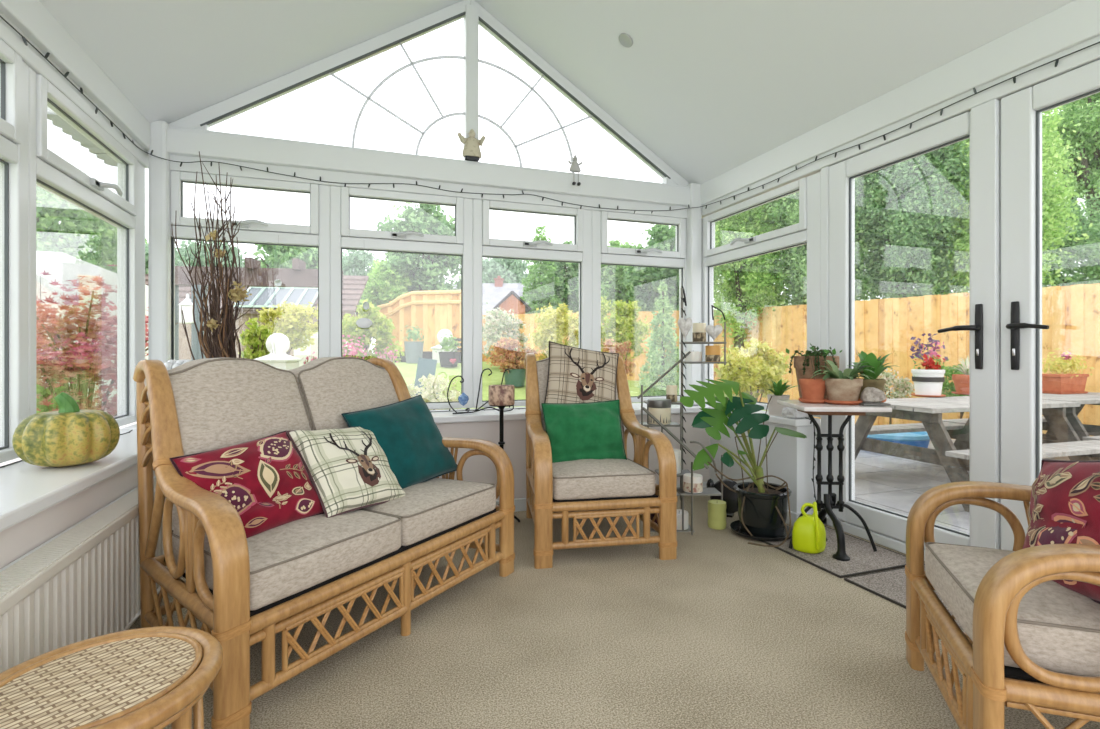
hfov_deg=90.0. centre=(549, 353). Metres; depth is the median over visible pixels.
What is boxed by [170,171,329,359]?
window
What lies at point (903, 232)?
broadleaf tree
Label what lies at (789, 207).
broadleaf tree
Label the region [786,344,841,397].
flower pot
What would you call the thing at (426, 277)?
broadleaf tree
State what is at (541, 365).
cushion
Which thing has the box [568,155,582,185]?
figure
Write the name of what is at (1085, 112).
broadleaf tree
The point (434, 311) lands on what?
fence
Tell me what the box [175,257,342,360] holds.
house
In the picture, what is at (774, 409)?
flower pot
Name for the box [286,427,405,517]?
cushion
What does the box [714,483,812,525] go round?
baseboard
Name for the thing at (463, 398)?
glass pendant
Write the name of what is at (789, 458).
wall
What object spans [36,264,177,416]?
flowering shrub
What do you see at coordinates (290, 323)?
shrub
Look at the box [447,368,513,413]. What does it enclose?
tealight holder
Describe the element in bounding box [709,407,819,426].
windowsill
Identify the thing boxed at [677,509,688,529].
pillar candle
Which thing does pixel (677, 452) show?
pillar candle
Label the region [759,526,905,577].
door mat
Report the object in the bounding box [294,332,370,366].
white outhouse
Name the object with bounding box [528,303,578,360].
shrub
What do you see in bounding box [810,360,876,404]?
flower pot
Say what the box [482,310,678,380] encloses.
fence
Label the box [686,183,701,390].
trim
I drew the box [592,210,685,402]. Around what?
window
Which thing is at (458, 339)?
store
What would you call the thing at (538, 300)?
broadleaf tree
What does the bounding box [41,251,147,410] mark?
wall
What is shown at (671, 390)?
pillar candle
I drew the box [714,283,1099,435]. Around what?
fence
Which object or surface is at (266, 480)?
cushion
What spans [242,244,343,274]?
broadleaf tree
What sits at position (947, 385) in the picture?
shrub
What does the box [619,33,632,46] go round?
recessed light
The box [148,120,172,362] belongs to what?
trim
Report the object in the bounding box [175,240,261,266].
broadleaf tree
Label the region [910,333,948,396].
planter
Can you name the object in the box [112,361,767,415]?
lawn
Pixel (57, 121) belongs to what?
awning
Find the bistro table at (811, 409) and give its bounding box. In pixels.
[777,400,891,560]
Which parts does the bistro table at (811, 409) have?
leg, leg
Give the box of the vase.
[164,359,191,369]
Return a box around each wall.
[0,413,708,568]
[36,251,40,379]
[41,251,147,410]
[709,417,820,512]
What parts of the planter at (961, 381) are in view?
pot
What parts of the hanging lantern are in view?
lid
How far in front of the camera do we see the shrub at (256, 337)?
5.55 m
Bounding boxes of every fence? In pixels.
[376,290,460,350]
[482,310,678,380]
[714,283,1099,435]
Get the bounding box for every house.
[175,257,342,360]
[449,276,542,314]
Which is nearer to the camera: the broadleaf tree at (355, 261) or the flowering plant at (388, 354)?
the flowering plant at (388, 354)
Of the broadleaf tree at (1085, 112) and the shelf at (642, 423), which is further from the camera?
the broadleaf tree at (1085, 112)
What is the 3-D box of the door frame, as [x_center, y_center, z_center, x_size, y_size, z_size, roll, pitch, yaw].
[1.675,-0.068,2.631,0.034,1.925,0.852,0,0,-17]
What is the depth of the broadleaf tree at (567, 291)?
15.46 m
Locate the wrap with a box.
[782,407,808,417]
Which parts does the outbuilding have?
pane, pane, pane, pane, pane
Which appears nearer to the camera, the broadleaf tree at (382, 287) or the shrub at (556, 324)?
the shrub at (556, 324)
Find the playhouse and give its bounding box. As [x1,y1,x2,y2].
[492,291,531,313]
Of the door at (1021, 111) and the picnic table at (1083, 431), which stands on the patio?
the picnic table at (1083, 431)
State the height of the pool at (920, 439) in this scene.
0.220 m
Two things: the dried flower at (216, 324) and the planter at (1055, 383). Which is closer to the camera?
the dried flower at (216, 324)
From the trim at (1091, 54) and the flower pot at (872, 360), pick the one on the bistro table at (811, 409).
the flower pot at (872, 360)
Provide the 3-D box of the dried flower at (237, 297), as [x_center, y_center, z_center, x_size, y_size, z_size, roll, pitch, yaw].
[-1.498,-0.288,2.641,0.102,0.115,0.107,0,0,10]
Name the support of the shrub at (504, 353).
in the planter at (517, 377)
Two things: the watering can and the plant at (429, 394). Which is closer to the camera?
the watering can
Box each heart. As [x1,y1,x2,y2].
[678,318,691,338]
[705,325,722,339]
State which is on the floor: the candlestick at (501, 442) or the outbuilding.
the candlestick at (501, 442)
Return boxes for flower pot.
[766,379,795,415]
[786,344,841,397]
[798,356,827,403]
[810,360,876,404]
[847,351,898,402]
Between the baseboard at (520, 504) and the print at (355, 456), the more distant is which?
the baseboard at (520, 504)
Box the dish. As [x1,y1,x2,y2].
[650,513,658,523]
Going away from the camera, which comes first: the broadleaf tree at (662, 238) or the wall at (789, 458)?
the wall at (789, 458)
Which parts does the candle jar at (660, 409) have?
lid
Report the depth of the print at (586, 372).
2.99 m
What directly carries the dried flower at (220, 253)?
on the decorative branches
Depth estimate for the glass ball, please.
3.19 m
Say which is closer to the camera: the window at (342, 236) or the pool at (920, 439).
the window at (342, 236)
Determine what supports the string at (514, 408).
on the windowsill at (515, 414)
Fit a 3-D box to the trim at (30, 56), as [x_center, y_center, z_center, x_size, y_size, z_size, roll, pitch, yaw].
[-1.442,-1.065,0.688,0.090,0.090,4.950,0,0,-19]
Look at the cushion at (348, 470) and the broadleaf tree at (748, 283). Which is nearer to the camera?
the cushion at (348, 470)
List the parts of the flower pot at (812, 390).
pot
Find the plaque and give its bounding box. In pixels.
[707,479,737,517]
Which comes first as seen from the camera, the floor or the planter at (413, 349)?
the floor
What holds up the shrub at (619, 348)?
on the lawn
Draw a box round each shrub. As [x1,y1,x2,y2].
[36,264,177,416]
[36,384,78,413]
[238,318,272,358]
[256,301,317,354]
[342,300,404,361]
[482,302,531,361]
[484,337,539,373]
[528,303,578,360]
[601,296,652,363]
[601,338,635,377]
[714,337,794,401]
[877,368,914,424]
[938,362,969,418]
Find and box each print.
[323,431,380,486]
[564,348,609,399]
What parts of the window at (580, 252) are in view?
sash, latch handle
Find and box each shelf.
[639,422,679,424]
[656,470,690,474]
[677,488,720,493]
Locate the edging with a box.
[395,351,460,362]
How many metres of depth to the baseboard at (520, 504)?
3.31 m
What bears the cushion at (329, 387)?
on the sofa
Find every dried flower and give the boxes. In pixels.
[205,229,222,242]
[206,319,220,331]
[213,249,225,257]
[228,281,251,305]
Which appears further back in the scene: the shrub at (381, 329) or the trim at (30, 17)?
the shrub at (381, 329)
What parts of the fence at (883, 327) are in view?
post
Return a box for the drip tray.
[1042,391,1088,393]
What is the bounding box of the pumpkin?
[12,392,119,466]
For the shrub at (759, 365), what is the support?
on the lawn
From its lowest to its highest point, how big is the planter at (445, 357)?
0.570 m
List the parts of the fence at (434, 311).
post, post, post, capping rail, post, post, post, post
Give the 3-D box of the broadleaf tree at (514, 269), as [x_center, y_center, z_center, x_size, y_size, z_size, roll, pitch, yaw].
[-2.837,-2.922,32.023,4.854,6.514,5.049,0,0,31]
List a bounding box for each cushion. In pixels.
[144,358,310,536]
[169,431,324,537]
[172,509,401,610]
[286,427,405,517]
[288,357,398,429]
[341,394,456,488]
[364,478,495,545]
[536,357,622,436]
[541,399,626,462]
[544,341,618,402]
[552,459,654,499]
[925,543,1099,676]
[1022,459,1099,603]
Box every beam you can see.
[167,126,689,206]
[701,0,1099,205]
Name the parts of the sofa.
leg, rail, rail, rail, rail, arm frame, post, panel, rail, rail, rail, leg, arm frame, panel, rail, post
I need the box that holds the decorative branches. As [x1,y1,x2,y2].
[172,151,251,359]
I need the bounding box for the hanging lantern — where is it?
[178,294,193,323]
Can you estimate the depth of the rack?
3.09 m
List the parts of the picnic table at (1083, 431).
leg, leg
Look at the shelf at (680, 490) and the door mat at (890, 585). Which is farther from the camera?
the shelf at (680, 490)
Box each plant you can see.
[303,347,317,363]
[342,335,376,359]
[376,344,398,363]
[407,373,460,409]
[680,379,806,546]
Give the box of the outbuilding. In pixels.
[145,274,368,359]
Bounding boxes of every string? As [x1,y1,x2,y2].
[0,16,1099,213]
[0,430,131,467]
[430,408,525,412]
[805,417,818,512]
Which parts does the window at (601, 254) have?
sash, latch handle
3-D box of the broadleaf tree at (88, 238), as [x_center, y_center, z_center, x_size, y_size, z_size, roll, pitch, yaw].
[-8.441,-1.431,9.580,2.494,3.523,2.240,0,0,-36]
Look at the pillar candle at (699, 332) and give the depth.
3.33 m
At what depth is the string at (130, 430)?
1.81 m
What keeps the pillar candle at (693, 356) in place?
on the rack
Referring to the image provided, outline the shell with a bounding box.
[356,255,371,327]
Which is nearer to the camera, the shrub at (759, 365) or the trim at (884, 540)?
the trim at (884, 540)
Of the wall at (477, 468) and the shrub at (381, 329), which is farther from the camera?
the shrub at (381, 329)
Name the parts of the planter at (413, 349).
pot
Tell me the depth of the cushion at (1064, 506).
1.28 m
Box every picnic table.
[855,396,1099,511]
[942,392,1099,460]
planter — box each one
[401,319,424,362]
[434,334,459,366]
[504,369,525,386]
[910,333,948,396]
[947,356,969,394]
[1042,348,1094,393]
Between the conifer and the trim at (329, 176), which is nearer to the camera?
the trim at (329, 176)
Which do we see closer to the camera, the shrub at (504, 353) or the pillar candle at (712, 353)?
the pillar candle at (712, 353)
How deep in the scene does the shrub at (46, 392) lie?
3.49 m
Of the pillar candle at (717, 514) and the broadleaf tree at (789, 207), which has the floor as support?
the pillar candle at (717, 514)
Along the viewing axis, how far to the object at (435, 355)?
10.23 m
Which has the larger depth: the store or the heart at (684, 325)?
the store
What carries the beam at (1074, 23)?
attached to the ceiling
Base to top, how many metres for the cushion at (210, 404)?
0.580 m
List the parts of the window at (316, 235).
sash, latch handle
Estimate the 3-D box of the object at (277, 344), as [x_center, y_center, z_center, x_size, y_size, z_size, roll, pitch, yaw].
[-2.671,0.386,5.400,0.328,1.174,0.328,0,0,0]
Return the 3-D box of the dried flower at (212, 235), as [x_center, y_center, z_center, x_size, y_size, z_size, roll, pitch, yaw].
[-1.587,-0.559,2.604,0.058,0.066,0.055,0,0,18]
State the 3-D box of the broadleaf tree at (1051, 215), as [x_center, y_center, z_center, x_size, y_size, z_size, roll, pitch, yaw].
[7.082,-1.897,8.968,2.434,6.403,2.508,0,0,-43]
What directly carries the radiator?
attached to the wall at (477, 468)
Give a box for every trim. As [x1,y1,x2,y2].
[0,0,149,151]
[0,11,147,167]
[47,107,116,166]
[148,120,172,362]
[170,155,686,218]
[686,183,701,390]
[702,35,1099,217]
[821,166,924,560]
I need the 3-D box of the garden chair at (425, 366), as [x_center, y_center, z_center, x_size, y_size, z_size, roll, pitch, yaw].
[-1.318,0.462,5.902,0.416,0.835,0.270,0,0,17]
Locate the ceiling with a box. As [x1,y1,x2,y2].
[39,0,1074,183]
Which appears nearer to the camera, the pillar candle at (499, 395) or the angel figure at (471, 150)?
the pillar candle at (499, 395)
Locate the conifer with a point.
(660, 363)
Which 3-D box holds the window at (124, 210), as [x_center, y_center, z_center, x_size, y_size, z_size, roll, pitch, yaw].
[-2.036,-0.330,2.483,0.153,1.380,1.130,0,0,-19]
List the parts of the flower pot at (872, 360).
pot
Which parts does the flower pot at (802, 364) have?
pot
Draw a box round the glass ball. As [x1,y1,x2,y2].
[274,235,281,286]
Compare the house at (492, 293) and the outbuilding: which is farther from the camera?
the house at (492, 293)
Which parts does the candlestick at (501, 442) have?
stem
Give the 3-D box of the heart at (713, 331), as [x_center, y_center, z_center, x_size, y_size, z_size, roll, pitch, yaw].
[0.966,-0.148,3.233,0.098,0.146,0.030,0,0,0]
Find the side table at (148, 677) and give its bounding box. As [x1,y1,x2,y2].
[0,626,222,728]
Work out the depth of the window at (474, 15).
3.60 m
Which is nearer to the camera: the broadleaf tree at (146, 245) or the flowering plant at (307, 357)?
the flowering plant at (307, 357)
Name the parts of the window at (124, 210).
sash, latch handle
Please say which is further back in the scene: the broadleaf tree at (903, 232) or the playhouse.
the playhouse
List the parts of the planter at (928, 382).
pot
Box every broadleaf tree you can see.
[36,186,147,272]
[98,244,176,273]
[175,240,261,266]
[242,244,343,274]
[342,249,380,314]
[359,257,413,307]
[369,202,460,291]
[482,258,528,282]
[520,226,562,313]
[537,240,578,312]
[601,239,636,310]
[618,224,678,310]
[714,200,797,395]
[754,178,884,305]
[855,138,969,300]
[912,106,1091,294]
[1042,92,1099,277]
[1042,187,1099,287]
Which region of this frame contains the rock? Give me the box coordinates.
[858,387,890,405]
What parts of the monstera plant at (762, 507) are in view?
stem, pot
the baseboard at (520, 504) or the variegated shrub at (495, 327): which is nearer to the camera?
the baseboard at (520, 504)
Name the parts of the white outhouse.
door panel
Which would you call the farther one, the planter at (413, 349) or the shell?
the planter at (413, 349)
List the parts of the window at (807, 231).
latch handle, sash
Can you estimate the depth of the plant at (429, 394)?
5.12 m
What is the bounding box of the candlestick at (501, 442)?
[489,405,519,521]
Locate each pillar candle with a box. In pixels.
[489,385,514,405]
[666,385,676,401]
[673,449,680,473]
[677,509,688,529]
[683,473,702,492]
[685,352,701,361]
[692,322,705,341]
[705,346,719,361]
[708,500,726,529]
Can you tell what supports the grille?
attached to the radiator
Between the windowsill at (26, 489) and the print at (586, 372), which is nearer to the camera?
the windowsill at (26, 489)
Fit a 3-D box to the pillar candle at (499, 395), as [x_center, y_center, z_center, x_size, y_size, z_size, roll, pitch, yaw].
[-0.265,0.224,3.011,0.142,0.111,0.141,0,0,-19]
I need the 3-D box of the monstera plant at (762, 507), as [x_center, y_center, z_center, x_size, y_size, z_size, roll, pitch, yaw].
[0.986,0.537,2.805,0.624,0.808,0.402,0,0,-19]
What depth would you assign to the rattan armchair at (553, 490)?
2.53 m
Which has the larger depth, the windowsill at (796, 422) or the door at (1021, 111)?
the windowsill at (796, 422)
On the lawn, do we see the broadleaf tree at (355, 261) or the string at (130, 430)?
the broadleaf tree at (355, 261)
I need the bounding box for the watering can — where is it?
[792,502,825,553]
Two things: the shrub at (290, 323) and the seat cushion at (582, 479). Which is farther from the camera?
the shrub at (290, 323)
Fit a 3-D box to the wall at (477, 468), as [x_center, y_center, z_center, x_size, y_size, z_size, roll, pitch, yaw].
[0.223,0.675,1.402,4.064,0.550,5.200,0,0,-19]
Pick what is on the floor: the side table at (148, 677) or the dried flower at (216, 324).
the side table at (148, 677)
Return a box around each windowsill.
[0,428,136,531]
[122,403,710,428]
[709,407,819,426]
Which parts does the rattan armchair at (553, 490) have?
leg, rail, rail, arm frame, post, panel, rail, rail, rail, rail, post, arm frame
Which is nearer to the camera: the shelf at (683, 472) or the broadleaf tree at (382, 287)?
the shelf at (683, 472)
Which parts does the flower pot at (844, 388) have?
pot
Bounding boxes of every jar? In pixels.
[647,398,670,424]
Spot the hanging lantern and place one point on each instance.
(187, 305)
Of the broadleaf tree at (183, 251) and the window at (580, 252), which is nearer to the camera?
the window at (580, 252)
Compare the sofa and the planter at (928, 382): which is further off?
the planter at (928, 382)
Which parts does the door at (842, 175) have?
handle lever, handle plate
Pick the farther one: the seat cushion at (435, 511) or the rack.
the rack
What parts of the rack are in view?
edge rail, handrail, plate, handrail, edge rail, edge rail, edge rail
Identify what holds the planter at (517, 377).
on the lawn
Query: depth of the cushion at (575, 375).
2.99 m
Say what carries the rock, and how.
on the bistro table at (811, 409)
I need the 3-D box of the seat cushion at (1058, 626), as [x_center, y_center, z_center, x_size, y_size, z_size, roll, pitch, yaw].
[1.294,0.602,1.293,0.610,0.139,0.504,0,0,22]
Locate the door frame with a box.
[971,99,996,548]
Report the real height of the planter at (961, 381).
0.394 m
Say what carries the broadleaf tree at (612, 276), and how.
on the lawn
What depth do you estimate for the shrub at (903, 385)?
7.46 m
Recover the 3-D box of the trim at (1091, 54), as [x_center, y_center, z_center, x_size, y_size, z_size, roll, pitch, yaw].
[1.978,-1.075,1.882,0.092,0.080,4.950,0,0,-19]
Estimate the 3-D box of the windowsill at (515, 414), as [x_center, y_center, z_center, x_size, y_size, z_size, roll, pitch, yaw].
[-0.476,0.380,3.403,3.504,0.040,0.400,0,0,-19]
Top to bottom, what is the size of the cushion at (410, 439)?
0.382 m
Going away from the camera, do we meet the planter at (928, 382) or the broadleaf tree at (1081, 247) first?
the planter at (928, 382)
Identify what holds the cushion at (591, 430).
on the rattan armchair at (553, 490)
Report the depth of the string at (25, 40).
2.89 m
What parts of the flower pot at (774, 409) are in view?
pot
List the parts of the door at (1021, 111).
handle plate, handle lever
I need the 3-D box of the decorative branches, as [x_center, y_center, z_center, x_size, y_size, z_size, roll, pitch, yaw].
[-1.620,-0.297,2.666,0.386,1.320,0.282,0,0,-19]
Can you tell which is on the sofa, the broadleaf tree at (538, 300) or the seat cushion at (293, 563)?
the seat cushion at (293, 563)
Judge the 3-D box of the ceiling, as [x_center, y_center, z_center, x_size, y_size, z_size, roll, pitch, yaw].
[0.252,-1.813,1.333,3.714,1.284,5.050,0,0,-19]
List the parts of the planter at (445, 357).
pot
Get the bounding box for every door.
[829,100,1000,548]
[1001,60,1099,550]
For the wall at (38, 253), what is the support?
on the lawn
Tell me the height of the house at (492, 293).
4.912 m
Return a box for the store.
[451,338,460,350]
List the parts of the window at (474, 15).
pane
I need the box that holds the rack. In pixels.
[637,286,726,534]
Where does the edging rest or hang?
on the lawn
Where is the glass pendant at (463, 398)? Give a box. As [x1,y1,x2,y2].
[458,393,468,405]
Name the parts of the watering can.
handle, spout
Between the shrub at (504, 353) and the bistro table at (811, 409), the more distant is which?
the shrub at (504, 353)
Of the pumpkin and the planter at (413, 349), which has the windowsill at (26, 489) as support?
the pumpkin
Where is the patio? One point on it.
(887, 482)
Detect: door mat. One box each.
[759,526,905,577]
[844,564,965,632]
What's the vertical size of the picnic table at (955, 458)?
0.767 m
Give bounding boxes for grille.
[0,477,155,599]
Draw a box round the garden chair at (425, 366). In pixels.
[414,358,437,399]
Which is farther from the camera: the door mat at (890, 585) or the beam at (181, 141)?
the beam at (181, 141)
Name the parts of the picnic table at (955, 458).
leg, leg, leg, leg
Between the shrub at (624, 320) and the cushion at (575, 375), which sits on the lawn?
the shrub at (624, 320)
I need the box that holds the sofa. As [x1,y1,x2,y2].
[133,357,514,728]
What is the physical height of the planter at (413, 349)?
0.780 m
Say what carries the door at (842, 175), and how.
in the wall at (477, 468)
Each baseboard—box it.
[496,482,706,511]
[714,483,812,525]
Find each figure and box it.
[457,129,485,161]
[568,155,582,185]
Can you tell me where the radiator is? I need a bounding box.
[0,476,172,672]
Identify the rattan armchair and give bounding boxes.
[524,353,676,568]
[905,481,1099,728]
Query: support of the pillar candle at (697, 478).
on the rack
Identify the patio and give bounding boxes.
[855,439,1069,533]
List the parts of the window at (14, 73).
sash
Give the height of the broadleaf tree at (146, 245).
4.034 m
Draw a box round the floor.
[128,496,1099,728]
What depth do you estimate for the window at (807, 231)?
3.40 m
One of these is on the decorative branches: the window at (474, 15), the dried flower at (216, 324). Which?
the dried flower at (216, 324)
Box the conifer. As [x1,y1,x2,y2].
[637,281,679,402]
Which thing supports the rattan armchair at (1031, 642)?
on the floor
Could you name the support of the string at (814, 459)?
hanging from the windowsill at (796, 422)
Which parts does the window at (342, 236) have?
sash, latch handle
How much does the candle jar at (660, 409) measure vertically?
0.140 m
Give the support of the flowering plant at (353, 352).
on the lawn
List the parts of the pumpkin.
stem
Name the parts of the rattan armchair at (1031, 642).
post, rail, rail, rail, panel, rail, arm frame, post, arm frame, rail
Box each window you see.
[0,39,28,462]
[29,67,144,426]
[169,0,689,185]
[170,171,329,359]
[330,186,472,408]
[473,199,591,407]
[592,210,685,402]
[702,172,820,417]
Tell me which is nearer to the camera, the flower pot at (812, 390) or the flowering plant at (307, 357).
the flower pot at (812, 390)
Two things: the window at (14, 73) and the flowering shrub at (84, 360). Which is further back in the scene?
the flowering shrub at (84, 360)

